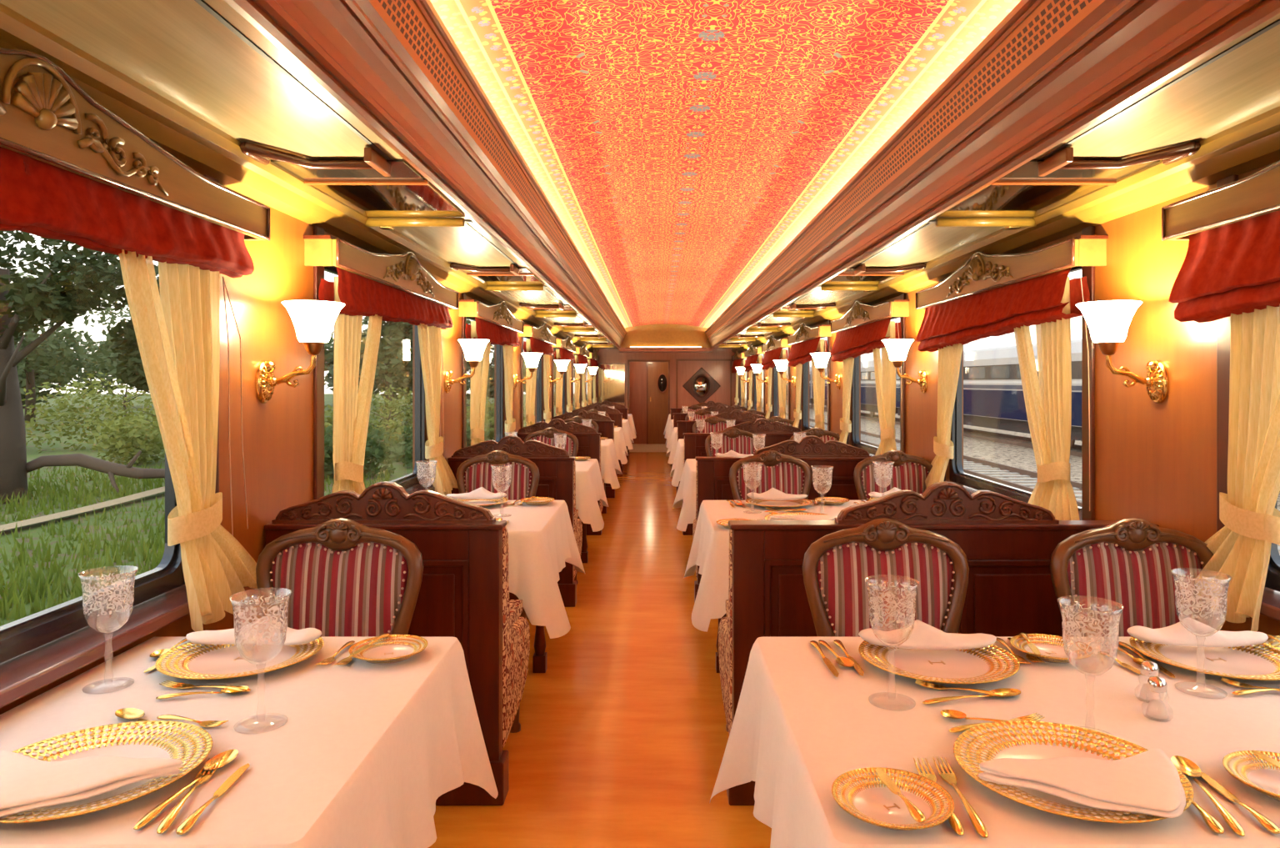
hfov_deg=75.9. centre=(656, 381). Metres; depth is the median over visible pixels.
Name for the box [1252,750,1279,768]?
butter knife
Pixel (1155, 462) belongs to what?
wall
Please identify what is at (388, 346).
tree
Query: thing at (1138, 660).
spoon
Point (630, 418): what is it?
tablecloth
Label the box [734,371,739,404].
curtain
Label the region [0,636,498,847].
tablecloth
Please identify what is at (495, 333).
roman shade
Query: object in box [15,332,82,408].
tree
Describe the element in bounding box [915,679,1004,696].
fork
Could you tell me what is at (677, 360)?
end panel
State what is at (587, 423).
goblet
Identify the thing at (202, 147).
trim
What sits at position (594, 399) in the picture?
curtain
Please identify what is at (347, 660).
fork
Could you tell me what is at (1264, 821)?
table knife
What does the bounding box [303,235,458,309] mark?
pelmet
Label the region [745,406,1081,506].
rail
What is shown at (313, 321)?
wall sconce
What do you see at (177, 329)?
curtain
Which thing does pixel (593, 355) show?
pelmet
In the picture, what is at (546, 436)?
dining chair
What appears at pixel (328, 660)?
fork
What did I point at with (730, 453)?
napkin
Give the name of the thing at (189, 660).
charger plate
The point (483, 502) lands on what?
charger plate
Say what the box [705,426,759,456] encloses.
dining chair
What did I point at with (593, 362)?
roman shade
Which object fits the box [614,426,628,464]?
tablecloth
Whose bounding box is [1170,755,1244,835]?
spoon
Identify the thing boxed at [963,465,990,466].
sleeper
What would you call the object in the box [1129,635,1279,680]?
charger plate
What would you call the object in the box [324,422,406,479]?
bush
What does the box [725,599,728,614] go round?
seat cushion
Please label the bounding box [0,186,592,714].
wall
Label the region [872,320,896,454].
curtain
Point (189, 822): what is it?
table knife
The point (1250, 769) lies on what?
bread plate
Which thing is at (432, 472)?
goblet
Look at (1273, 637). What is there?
butter knife
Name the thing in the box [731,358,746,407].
roman shade
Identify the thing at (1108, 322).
wall sconce
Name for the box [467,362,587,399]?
tree
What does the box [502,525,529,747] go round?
bench sofa
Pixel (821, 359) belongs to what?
wall sconce
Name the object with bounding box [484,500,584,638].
tablecloth
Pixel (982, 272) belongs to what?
pelmet
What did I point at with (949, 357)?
curtain
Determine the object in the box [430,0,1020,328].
ceiling
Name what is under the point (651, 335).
wall
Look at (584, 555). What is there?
dining table
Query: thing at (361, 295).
roman shade
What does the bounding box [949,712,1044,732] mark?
fork
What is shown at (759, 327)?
ceiling hatch
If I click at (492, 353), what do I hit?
tree
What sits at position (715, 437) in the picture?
goblet
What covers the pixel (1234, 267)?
roman shade
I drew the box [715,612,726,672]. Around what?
dining table
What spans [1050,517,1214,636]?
dining chair
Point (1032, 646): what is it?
butter knife
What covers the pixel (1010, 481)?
sleeper
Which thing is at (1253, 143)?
trim
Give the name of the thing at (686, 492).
tablecloth
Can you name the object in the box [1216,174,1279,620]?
window
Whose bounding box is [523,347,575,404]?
tree
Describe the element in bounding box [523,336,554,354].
roman shade
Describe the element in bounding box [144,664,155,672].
table knife
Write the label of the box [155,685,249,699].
spoon
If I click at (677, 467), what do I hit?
tablecloth
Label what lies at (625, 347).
wall
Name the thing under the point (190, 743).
charger plate
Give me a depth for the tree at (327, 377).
88.08 m
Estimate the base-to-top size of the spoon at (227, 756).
0.010 m
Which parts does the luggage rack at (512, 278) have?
cranked moulding, black panel, rail, mirror panel, brass rail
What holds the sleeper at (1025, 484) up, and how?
on the ballast
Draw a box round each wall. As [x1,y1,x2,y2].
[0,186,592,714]
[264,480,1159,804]
[447,435,923,606]
[515,418,838,534]
[550,409,794,497]
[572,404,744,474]
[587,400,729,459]
[595,348,735,414]
[620,324,710,347]
[625,347,706,349]
[739,162,1279,635]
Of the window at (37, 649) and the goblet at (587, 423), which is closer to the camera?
the window at (37, 649)
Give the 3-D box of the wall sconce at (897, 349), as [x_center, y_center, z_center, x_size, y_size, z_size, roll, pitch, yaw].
[1.528,-0.094,5.079,0.274,0.332,0.204,0,0,0]
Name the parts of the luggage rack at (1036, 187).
brass rail, mirror panel, rail, black panel, cranked moulding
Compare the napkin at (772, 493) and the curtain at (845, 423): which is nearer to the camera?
the napkin at (772, 493)
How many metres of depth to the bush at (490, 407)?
36.71 m
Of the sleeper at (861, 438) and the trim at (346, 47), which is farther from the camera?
the sleeper at (861, 438)
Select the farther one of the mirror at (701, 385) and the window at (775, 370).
the mirror at (701, 385)
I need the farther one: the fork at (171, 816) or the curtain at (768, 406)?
the curtain at (768, 406)
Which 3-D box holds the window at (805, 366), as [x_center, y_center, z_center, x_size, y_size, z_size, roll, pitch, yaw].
[1.667,0.009,8.685,0.165,1.205,1.680,0,0,0]
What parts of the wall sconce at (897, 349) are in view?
lamp shade, arm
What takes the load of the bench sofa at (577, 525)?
on the floor
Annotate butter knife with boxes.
[350,632,389,655]
[875,766,925,822]
[1018,631,1040,654]
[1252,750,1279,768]
[1266,634,1279,641]
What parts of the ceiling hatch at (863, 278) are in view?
brass rail, mirror panel, rail, black panel, cranked moulding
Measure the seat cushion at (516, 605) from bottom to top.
0.050 m
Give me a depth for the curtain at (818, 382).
8.02 m
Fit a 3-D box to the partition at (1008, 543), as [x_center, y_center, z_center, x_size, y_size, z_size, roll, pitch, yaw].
[0.180,0.859,2.733,2.933,1.051,0.098,0,0,0]
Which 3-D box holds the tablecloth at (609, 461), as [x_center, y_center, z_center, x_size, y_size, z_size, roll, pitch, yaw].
[-0.811,0.850,8.698,0.887,0.427,1.158,0,0,0]
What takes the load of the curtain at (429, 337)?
hanging from the pelmet at (404, 272)
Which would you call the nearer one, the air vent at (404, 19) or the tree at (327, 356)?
the air vent at (404, 19)
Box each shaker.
[1139,660,1159,699]
[1145,675,1168,718]
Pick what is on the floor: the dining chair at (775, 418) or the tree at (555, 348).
the dining chair at (775, 418)
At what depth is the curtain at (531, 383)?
7.98 m
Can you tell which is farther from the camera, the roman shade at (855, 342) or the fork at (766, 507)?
the roman shade at (855, 342)
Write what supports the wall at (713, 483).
on the floor
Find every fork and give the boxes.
[156,714,228,727]
[156,756,222,833]
[159,680,250,691]
[315,640,354,664]
[334,655,352,664]
[765,506,797,510]
[913,757,964,834]
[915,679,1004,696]
[932,755,988,837]
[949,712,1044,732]
[995,636,1030,663]
[1007,636,1044,662]
[1220,676,1279,690]
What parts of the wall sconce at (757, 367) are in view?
lamp shade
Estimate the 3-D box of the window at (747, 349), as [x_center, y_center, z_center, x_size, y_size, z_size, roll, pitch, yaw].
[1.667,0.009,15.795,0.165,1.205,1.680,0,0,0]
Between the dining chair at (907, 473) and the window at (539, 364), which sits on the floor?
the dining chair at (907, 473)
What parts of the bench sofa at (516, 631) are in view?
leg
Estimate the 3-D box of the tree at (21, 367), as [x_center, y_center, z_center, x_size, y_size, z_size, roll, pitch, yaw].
[-37.792,-2.183,41.007,10.814,9.854,10.194,0,0,-12]
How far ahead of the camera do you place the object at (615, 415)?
12.19 m
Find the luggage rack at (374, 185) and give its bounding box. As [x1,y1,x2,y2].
[239,140,473,229]
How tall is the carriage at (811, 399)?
4.000 m
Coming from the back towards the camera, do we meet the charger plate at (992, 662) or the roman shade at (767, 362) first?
the roman shade at (767, 362)
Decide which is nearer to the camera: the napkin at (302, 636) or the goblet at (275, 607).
the goblet at (275, 607)
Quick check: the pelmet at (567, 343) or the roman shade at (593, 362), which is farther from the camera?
the roman shade at (593, 362)
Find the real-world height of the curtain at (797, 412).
1.055 m
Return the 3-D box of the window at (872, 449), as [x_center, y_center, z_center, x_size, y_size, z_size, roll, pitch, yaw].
[1.667,0.009,6.315,0.165,1.205,1.680,0,0,0]
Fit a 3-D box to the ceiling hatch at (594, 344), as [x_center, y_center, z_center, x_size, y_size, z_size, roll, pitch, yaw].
[-0.998,-0.661,14.766,0.455,0.044,1.188,0,0,0]
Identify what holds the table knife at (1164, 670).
on the tablecloth at (797, 726)
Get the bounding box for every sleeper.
[860,438,880,439]
[963,463,982,464]
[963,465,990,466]
[963,467,999,469]
[971,470,1009,471]
[980,472,1019,474]
[989,475,1029,476]
[997,477,1037,479]
[1010,480,1037,482]
[1018,483,1035,485]
[1075,494,1081,497]
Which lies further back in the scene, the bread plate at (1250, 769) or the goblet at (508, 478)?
the goblet at (508, 478)
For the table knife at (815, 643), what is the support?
on the tablecloth at (797, 726)
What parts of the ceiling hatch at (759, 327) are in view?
brass rail, mirror panel, rail, cranked moulding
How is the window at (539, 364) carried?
in the wall at (277, 433)
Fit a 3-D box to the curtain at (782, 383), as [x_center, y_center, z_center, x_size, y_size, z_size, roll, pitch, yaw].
[1.577,0.114,10.455,0.130,1.055,0.659,0,0,-1]
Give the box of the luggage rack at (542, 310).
[519,302,578,317]
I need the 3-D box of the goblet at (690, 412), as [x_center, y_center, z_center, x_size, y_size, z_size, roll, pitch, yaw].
[0.467,0.515,11.110,0.105,0.240,0.105,0,0,0]
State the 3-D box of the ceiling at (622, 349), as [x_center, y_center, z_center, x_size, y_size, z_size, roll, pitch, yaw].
[0.180,-0.639,16.600,1.860,0.070,0.800,0,0,0]
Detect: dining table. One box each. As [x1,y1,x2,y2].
[532,625,547,672]
[580,521,588,562]
[601,482,606,513]
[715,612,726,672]
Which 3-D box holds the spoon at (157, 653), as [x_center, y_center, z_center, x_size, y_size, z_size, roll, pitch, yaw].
[-1.145,0.629,1.958,0.038,0.010,0.179,0,0,1]
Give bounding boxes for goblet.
[78,565,138,633]
[229,587,291,664]
[415,460,437,486]
[490,465,512,491]
[553,433,567,448]
[581,419,591,426]
[687,410,694,419]
[695,420,704,429]
[710,432,723,449]
[725,419,735,427]
[741,462,763,489]
[752,434,765,448]
[792,431,806,441]
[810,465,833,494]
[865,574,919,645]
[872,460,894,487]
[1057,595,1123,675]
[1170,567,1231,636]
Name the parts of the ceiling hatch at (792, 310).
brass rail, mirror panel, rail, black panel, cranked moulding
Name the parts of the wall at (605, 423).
cap rail, panel, panel, cap rail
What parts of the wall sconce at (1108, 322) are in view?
lamp shade, arm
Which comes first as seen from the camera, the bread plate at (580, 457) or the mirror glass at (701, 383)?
the bread plate at (580, 457)
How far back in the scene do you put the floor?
3.38 m
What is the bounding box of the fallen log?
[25,450,164,492]
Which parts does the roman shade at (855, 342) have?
pull cord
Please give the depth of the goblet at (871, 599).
1.61 m
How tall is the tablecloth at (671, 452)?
0.418 m
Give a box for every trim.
[0,2,599,352]
[194,0,617,349]
[224,0,623,349]
[412,0,626,333]
[705,0,1044,333]
[708,0,1279,349]
[713,18,1279,349]
[731,105,1279,352]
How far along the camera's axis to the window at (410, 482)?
3.17 m
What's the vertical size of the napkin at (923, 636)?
0.064 m
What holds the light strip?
on the wall at (625, 347)
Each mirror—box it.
[596,362,625,405]
[682,367,720,402]
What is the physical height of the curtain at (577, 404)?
1.055 m
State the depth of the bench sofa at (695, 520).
5.22 m
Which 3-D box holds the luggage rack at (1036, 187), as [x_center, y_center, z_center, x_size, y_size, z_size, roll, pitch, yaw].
[1.357,-0.661,2.916,0.455,0.044,1.188,0,0,0]
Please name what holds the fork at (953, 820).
on the tablecloth at (797, 726)
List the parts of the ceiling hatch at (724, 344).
brass rail, cranked moulding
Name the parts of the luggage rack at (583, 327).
cranked moulding, rail, mirror panel, brass rail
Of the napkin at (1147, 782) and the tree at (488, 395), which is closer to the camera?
the napkin at (1147, 782)
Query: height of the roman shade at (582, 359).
0.927 m
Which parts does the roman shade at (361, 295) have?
pull cord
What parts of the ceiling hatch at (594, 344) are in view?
cranked moulding, brass rail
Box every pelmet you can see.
[0,47,269,240]
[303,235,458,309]
[458,299,523,333]
[519,322,556,344]
[552,335,576,352]
[573,343,589,357]
[586,349,599,360]
[731,349,746,360]
[744,343,764,357]
[761,335,790,352]
[787,322,831,344]
[830,299,909,333]
[915,235,1108,309]
[1161,160,1279,240]
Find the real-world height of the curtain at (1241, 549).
1.055 m
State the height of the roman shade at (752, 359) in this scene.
0.927 m
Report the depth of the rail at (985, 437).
35.32 m
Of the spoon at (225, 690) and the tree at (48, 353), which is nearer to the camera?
the spoon at (225, 690)
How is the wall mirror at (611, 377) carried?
attached to the wall at (719, 371)
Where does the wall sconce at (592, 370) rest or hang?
attached to the wall at (277, 433)
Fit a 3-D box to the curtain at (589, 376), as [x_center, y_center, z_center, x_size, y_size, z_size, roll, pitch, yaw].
[-1.217,0.114,15.197,0.129,1.055,0.655,0,0,0]
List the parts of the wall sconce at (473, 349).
arm, lamp shade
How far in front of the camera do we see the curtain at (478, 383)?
5.68 m
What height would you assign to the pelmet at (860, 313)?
0.196 m
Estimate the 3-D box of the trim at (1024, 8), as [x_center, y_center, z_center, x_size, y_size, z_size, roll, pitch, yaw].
[1.010,-0.998,6.900,0.120,0.096,18.600,0,0,0]
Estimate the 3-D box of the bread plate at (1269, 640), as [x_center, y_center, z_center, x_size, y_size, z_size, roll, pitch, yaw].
[1.500,0.623,1.890,0.174,0.024,0.174,0,0,35]
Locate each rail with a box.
[745,403,1081,489]
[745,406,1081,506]
[785,400,1081,449]
[785,403,1279,491]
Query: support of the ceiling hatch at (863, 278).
attached to the ceiling at (1242, 85)
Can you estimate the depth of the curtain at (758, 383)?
12.72 m
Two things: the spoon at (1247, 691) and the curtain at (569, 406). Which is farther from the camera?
the curtain at (569, 406)
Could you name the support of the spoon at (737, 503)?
on the tablecloth at (710, 546)
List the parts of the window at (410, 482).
sill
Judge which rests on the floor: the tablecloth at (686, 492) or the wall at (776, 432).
the wall at (776, 432)
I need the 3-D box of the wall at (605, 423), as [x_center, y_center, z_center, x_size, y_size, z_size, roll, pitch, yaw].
[0.180,0.859,9.844,2.933,1.051,0.098,0,0,0]
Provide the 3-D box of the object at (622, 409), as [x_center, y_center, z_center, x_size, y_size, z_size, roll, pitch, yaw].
[0.180,0.859,14.584,2.933,1.051,0.098,0,0,0]
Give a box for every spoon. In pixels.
[115,707,149,720]
[133,749,238,829]
[149,638,187,657]
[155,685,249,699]
[730,499,742,505]
[764,508,805,511]
[818,639,854,666]
[922,687,1020,704]
[940,709,1008,721]
[1106,642,1147,664]
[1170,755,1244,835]
[1231,688,1274,694]
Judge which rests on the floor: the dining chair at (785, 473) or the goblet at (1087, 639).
the dining chair at (785, 473)
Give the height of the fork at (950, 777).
0.009 m
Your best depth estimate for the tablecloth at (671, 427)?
12.98 m
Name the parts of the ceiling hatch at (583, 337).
cranked moulding, mirror panel, brass rail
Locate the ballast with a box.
[745,398,1279,554]
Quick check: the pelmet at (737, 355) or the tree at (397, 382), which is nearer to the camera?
the pelmet at (737, 355)
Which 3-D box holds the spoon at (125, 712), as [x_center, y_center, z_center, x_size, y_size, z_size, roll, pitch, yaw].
[-0.926,0.629,1.513,0.229,0.010,0.038,0,0,29]
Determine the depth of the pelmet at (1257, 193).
2.22 m
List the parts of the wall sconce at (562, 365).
arm, lamp shade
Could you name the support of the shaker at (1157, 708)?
on the tablecloth at (797, 726)
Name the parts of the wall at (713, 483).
panel, cap rail, panel moulding, panel moulding, cap rail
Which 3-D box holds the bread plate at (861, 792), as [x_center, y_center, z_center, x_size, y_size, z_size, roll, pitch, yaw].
[0.348,0.623,1.215,0.174,0.024,0.174,0,0,35]
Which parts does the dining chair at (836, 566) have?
nail trim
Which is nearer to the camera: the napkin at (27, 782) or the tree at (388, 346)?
the napkin at (27, 782)
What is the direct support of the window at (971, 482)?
in the wall at (1155, 462)
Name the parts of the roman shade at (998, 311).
pull cord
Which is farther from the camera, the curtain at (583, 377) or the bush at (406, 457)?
the bush at (406, 457)
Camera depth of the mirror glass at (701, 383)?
16.95 m
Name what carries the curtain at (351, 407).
hanging from the pelmet at (404, 272)
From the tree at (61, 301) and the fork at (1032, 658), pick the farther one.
the tree at (61, 301)
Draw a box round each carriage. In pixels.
[785,364,827,407]
[812,359,897,417]
[895,339,1081,449]
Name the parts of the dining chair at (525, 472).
nail trim, frame, leg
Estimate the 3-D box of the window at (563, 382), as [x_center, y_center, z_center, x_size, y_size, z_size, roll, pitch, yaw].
[-1.308,0.009,11.055,0.165,1.205,1.680,0,0,0]
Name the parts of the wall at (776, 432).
panel, cap rail, panel moulding, panel moulding, panel, cap rail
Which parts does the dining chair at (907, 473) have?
nail trim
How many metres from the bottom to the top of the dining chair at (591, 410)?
0.989 m
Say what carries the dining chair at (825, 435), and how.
on the floor
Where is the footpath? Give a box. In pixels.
[0,485,164,530]
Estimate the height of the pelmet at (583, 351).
0.196 m
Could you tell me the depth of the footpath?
15.89 m
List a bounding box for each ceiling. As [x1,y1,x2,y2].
[0,0,618,348]
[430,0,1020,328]
[618,347,712,352]
[713,13,1279,348]
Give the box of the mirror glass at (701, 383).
[693,375,709,395]
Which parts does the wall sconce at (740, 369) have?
lamp shade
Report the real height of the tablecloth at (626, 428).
0.427 m
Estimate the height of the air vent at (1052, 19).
0.096 m
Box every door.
[627,360,669,444]
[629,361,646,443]
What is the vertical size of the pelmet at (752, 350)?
0.196 m
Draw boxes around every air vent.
[368,0,625,338]
[705,0,1104,338]
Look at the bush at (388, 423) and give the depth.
29.50 m
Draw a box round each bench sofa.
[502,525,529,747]
[573,460,582,584]
[600,435,604,513]
[692,460,697,578]
[718,528,731,734]
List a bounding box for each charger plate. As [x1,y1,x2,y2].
[0,720,213,823]
[155,635,324,679]
[455,497,508,507]
[745,497,813,508]
[764,511,824,519]
[858,640,1019,684]
[953,720,1194,823]
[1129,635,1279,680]
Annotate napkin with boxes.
[0,750,182,816]
[185,615,321,644]
[446,486,506,499]
[715,450,753,456]
[746,487,807,499]
[769,513,838,519]
[858,619,996,649]
[868,486,921,498]
[978,748,1185,817]
[1127,616,1268,646]
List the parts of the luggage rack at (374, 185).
cranked moulding, black panel, rail, mirror panel, brass rail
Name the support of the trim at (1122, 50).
attached to the wall at (625, 347)
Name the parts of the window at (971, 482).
sill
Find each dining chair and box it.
[255,517,423,636]
[456,450,539,619]
[523,426,578,456]
[563,415,598,432]
[585,409,609,417]
[680,404,703,413]
[685,409,714,420]
[692,415,733,432]
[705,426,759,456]
[729,450,811,499]
[731,404,747,410]
[742,409,765,416]
[765,415,793,425]
[789,426,839,442]
[802,517,969,636]
[853,450,932,499]
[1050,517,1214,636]
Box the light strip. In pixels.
[630,346,701,347]
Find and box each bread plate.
[348,634,428,663]
[520,496,554,504]
[574,455,590,460]
[716,518,750,528]
[815,496,849,504]
[831,766,954,829]
[1010,633,1093,663]
[1222,750,1279,800]
[1262,635,1279,652]
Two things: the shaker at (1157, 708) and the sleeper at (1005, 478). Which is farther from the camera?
the sleeper at (1005, 478)
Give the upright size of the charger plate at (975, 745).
0.024 m
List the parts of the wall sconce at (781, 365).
lamp shade, arm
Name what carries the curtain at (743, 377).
hanging from the pelmet at (737, 355)
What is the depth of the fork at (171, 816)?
1.22 m
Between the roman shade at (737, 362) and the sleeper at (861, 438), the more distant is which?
the sleeper at (861, 438)
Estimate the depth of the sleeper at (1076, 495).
18.44 m
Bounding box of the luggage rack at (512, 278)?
[450,262,546,291]
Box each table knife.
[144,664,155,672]
[175,762,249,834]
[810,640,839,676]
[833,639,864,675]
[1099,650,1143,674]
[1118,640,1174,677]
[1191,800,1224,833]
[1200,771,1279,833]
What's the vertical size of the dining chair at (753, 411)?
0.989 m
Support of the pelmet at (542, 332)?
in the wall at (277, 433)
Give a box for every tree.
[0,230,159,504]
[10,271,122,421]
[14,345,29,382]
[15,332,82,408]
[71,290,136,389]
[75,333,124,394]
[324,336,381,393]
[324,342,333,370]
[331,315,412,424]
[372,365,494,404]
[390,320,470,382]
[466,318,525,390]
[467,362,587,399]
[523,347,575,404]
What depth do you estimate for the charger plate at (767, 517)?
3.82 m
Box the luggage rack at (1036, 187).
[925,140,1200,229]
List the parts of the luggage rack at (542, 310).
cranked moulding, black panel, rail, mirror panel, brass rail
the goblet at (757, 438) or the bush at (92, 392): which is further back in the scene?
the bush at (92, 392)
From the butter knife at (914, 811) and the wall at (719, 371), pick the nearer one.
the butter knife at (914, 811)
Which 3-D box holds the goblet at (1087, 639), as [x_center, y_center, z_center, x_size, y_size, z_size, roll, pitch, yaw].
[0.774,0.515,1.466,0.105,0.240,0.105,0,0,0]
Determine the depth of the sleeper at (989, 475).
22.38 m
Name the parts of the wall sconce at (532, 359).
arm, lamp shade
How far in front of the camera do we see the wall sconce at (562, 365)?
9.78 m
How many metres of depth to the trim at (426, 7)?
2.91 m
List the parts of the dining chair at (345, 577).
nail trim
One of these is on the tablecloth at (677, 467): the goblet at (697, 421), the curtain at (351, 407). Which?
the goblet at (697, 421)
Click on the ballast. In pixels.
(1020, 457)
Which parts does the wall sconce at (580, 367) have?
lamp shade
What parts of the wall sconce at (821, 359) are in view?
lamp shade, arm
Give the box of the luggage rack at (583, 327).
[553,322,595,331]
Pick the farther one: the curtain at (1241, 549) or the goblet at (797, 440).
the goblet at (797, 440)
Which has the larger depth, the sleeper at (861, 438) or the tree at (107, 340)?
the tree at (107, 340)
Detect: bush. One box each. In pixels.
[21,369,161,452]
[90,415,164,465]
[98,397,161,451]
[324,404,333,434]
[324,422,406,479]
[331,405,412,454]
[369,384,468,428]
[385,418,489,466]
[466,393,494,419]
[466,411,526,439]
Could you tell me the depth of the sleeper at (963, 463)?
25.54 m
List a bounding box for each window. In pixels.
[0,174,219,707]
[313,225,434,499]
[461,293,507,448]
[520,320,545,427]
[552,334,567,417]
[571,353,582,411]
[585,358,593,403]
[737,349,747,408]
[751,343,764,412]
[770,334,789,419]
[798,320,829,430]
[845,293,904,456]
[939,225,1094,519]
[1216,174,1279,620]
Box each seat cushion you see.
[509,599,523,624]
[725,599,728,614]
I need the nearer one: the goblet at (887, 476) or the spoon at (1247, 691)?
the spoon at (1247, 691)
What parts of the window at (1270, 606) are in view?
casing, sill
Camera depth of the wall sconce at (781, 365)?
9.78 m
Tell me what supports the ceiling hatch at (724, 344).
attached to the ceiling at (1242, 85)
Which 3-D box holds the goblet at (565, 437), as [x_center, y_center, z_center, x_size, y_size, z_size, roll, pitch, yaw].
[-0.735,0.515,6.265,0.105,0.240,0.105,0,0,0]
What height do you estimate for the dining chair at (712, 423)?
0.989 m
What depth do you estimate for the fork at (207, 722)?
1.52 m
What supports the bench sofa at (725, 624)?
on the floor
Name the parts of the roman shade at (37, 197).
pull cord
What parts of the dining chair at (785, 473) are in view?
nail trim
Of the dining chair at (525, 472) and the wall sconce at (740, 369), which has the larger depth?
the wall sconce at (740, 369)
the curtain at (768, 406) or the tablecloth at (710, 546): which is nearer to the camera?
the tablecloth at (710, 546)
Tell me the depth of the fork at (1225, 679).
1.71 m
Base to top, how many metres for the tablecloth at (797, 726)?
0.418 m
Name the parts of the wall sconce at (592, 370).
lamp shade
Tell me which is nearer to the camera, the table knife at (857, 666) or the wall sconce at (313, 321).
the table knife at (857, 666)
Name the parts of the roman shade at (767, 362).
pull cord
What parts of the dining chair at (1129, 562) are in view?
nail trim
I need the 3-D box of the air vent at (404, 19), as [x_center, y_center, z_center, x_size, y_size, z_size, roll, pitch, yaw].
[-0.628,-0.904,6.900,0.038,0.096,18.600,0,0,0]
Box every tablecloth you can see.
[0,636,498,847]
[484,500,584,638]
[575,458,608,531]
[600,438,622,488]
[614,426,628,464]
[622,419,634,449]
[627,414,636,438]
[663,414,670,438]
[665,419,673,447]
[665,426,677,464]
[670,438,684,486]
[672,458,696,530]
[684,500,866,631]
[710,636,1279,847]
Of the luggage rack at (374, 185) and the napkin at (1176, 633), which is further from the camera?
the luggage rack at (374, 185)
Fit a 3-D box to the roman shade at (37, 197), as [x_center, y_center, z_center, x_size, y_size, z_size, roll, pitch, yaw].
[-1.230,0.022,1.635,0.096,0.927,1.834,0,0,0]
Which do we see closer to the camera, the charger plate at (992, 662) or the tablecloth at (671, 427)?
the charger plate at (992, 662)
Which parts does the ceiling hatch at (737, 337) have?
brass rail, mirror panel, cranked moulding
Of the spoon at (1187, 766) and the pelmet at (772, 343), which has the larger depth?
the pelmet at (772, 343)
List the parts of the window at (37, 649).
sill, casing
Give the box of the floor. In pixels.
[428,443,771,847]
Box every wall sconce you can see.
[255,300,344,403]
[444,339,489,393]
[513,352,542,389]
[549,360,569,386]
[570,364,586,382]
[585,366,598,382]
[735,366,749,383]
[750,364,767,385]
[773,360,795,387]
[810,352,840,389]
[881,339,927,393]
[1075,300,1169,403]
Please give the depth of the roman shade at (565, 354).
10.83 m
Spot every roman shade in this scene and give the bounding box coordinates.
[0,146,254,535]
[318,266,453,457]
[465,316,520,411]
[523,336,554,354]
[554,346,574,360]
[573,353,588,364]
[586,358,598,366]
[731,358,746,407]
[744,353,763,375]
[761,347,788,419]
[787,336,827,369]
[830,316,901,386]
[915,267,1089,510]
[1168,210,1279,322]
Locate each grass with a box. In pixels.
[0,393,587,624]
[0,459,394,625]
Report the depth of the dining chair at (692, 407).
14.20 m
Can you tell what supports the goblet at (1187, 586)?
on the tablecloth at (797, 726)
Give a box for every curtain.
[118,249,257,631]
[331,275,382,494]
[417,323,458,494]
[470,320,490,444]
[503,344,516,435]
[525,339,536,425]
[543,354,551,423]
[555,349,564,415]
[566,360,572,411]
[574,355,580,409]
[581,363,586,406]
[587,359,591,404]
[592,374,596,403]
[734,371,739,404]
[740,359,745,406]
[746,370,752,410]
[755,355,762,411]
[765,367,772,418]
[777,349,786,418]
[792,363,802,427]
[811,339,824,429]
[837,356,854,443]
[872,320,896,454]
[925,342,963,487]
[1014,276,1079,519]
[1195,303,1279,630]
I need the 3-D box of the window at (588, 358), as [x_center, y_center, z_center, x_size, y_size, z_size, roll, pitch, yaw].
[-1.308,0.009,15.795,0.165,1.205,1.680,0,0,0]
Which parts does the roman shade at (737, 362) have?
pull cord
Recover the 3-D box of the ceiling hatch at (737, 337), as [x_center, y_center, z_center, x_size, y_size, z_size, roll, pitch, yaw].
[1.357,-0.661,12.396,0.455,0.044,1.188,0,0,0]
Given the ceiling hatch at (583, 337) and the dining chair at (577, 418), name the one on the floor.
the dining chair at (577, 418)
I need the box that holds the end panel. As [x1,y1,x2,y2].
[675,359,731,408]
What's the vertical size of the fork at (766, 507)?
0.009 m
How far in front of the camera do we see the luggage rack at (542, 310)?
7.65 m
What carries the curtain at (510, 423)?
hanging from the pelmet at (500, 314)
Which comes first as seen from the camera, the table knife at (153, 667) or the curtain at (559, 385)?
the table knife at (153, 667)
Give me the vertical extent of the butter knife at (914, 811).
0.010 m
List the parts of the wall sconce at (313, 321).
arm, lamp shade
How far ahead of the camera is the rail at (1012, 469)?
24.44 m
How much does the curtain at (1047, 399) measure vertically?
1.055 m
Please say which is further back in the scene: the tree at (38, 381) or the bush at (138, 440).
the tree at (38, 381)
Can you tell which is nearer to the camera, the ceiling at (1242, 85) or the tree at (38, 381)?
the ceiling at (1242, 85)
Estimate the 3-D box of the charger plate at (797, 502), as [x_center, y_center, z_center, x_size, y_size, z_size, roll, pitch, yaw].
[0.628,0.623,4.210,0.341,0.024,0.341,0,0,-3]

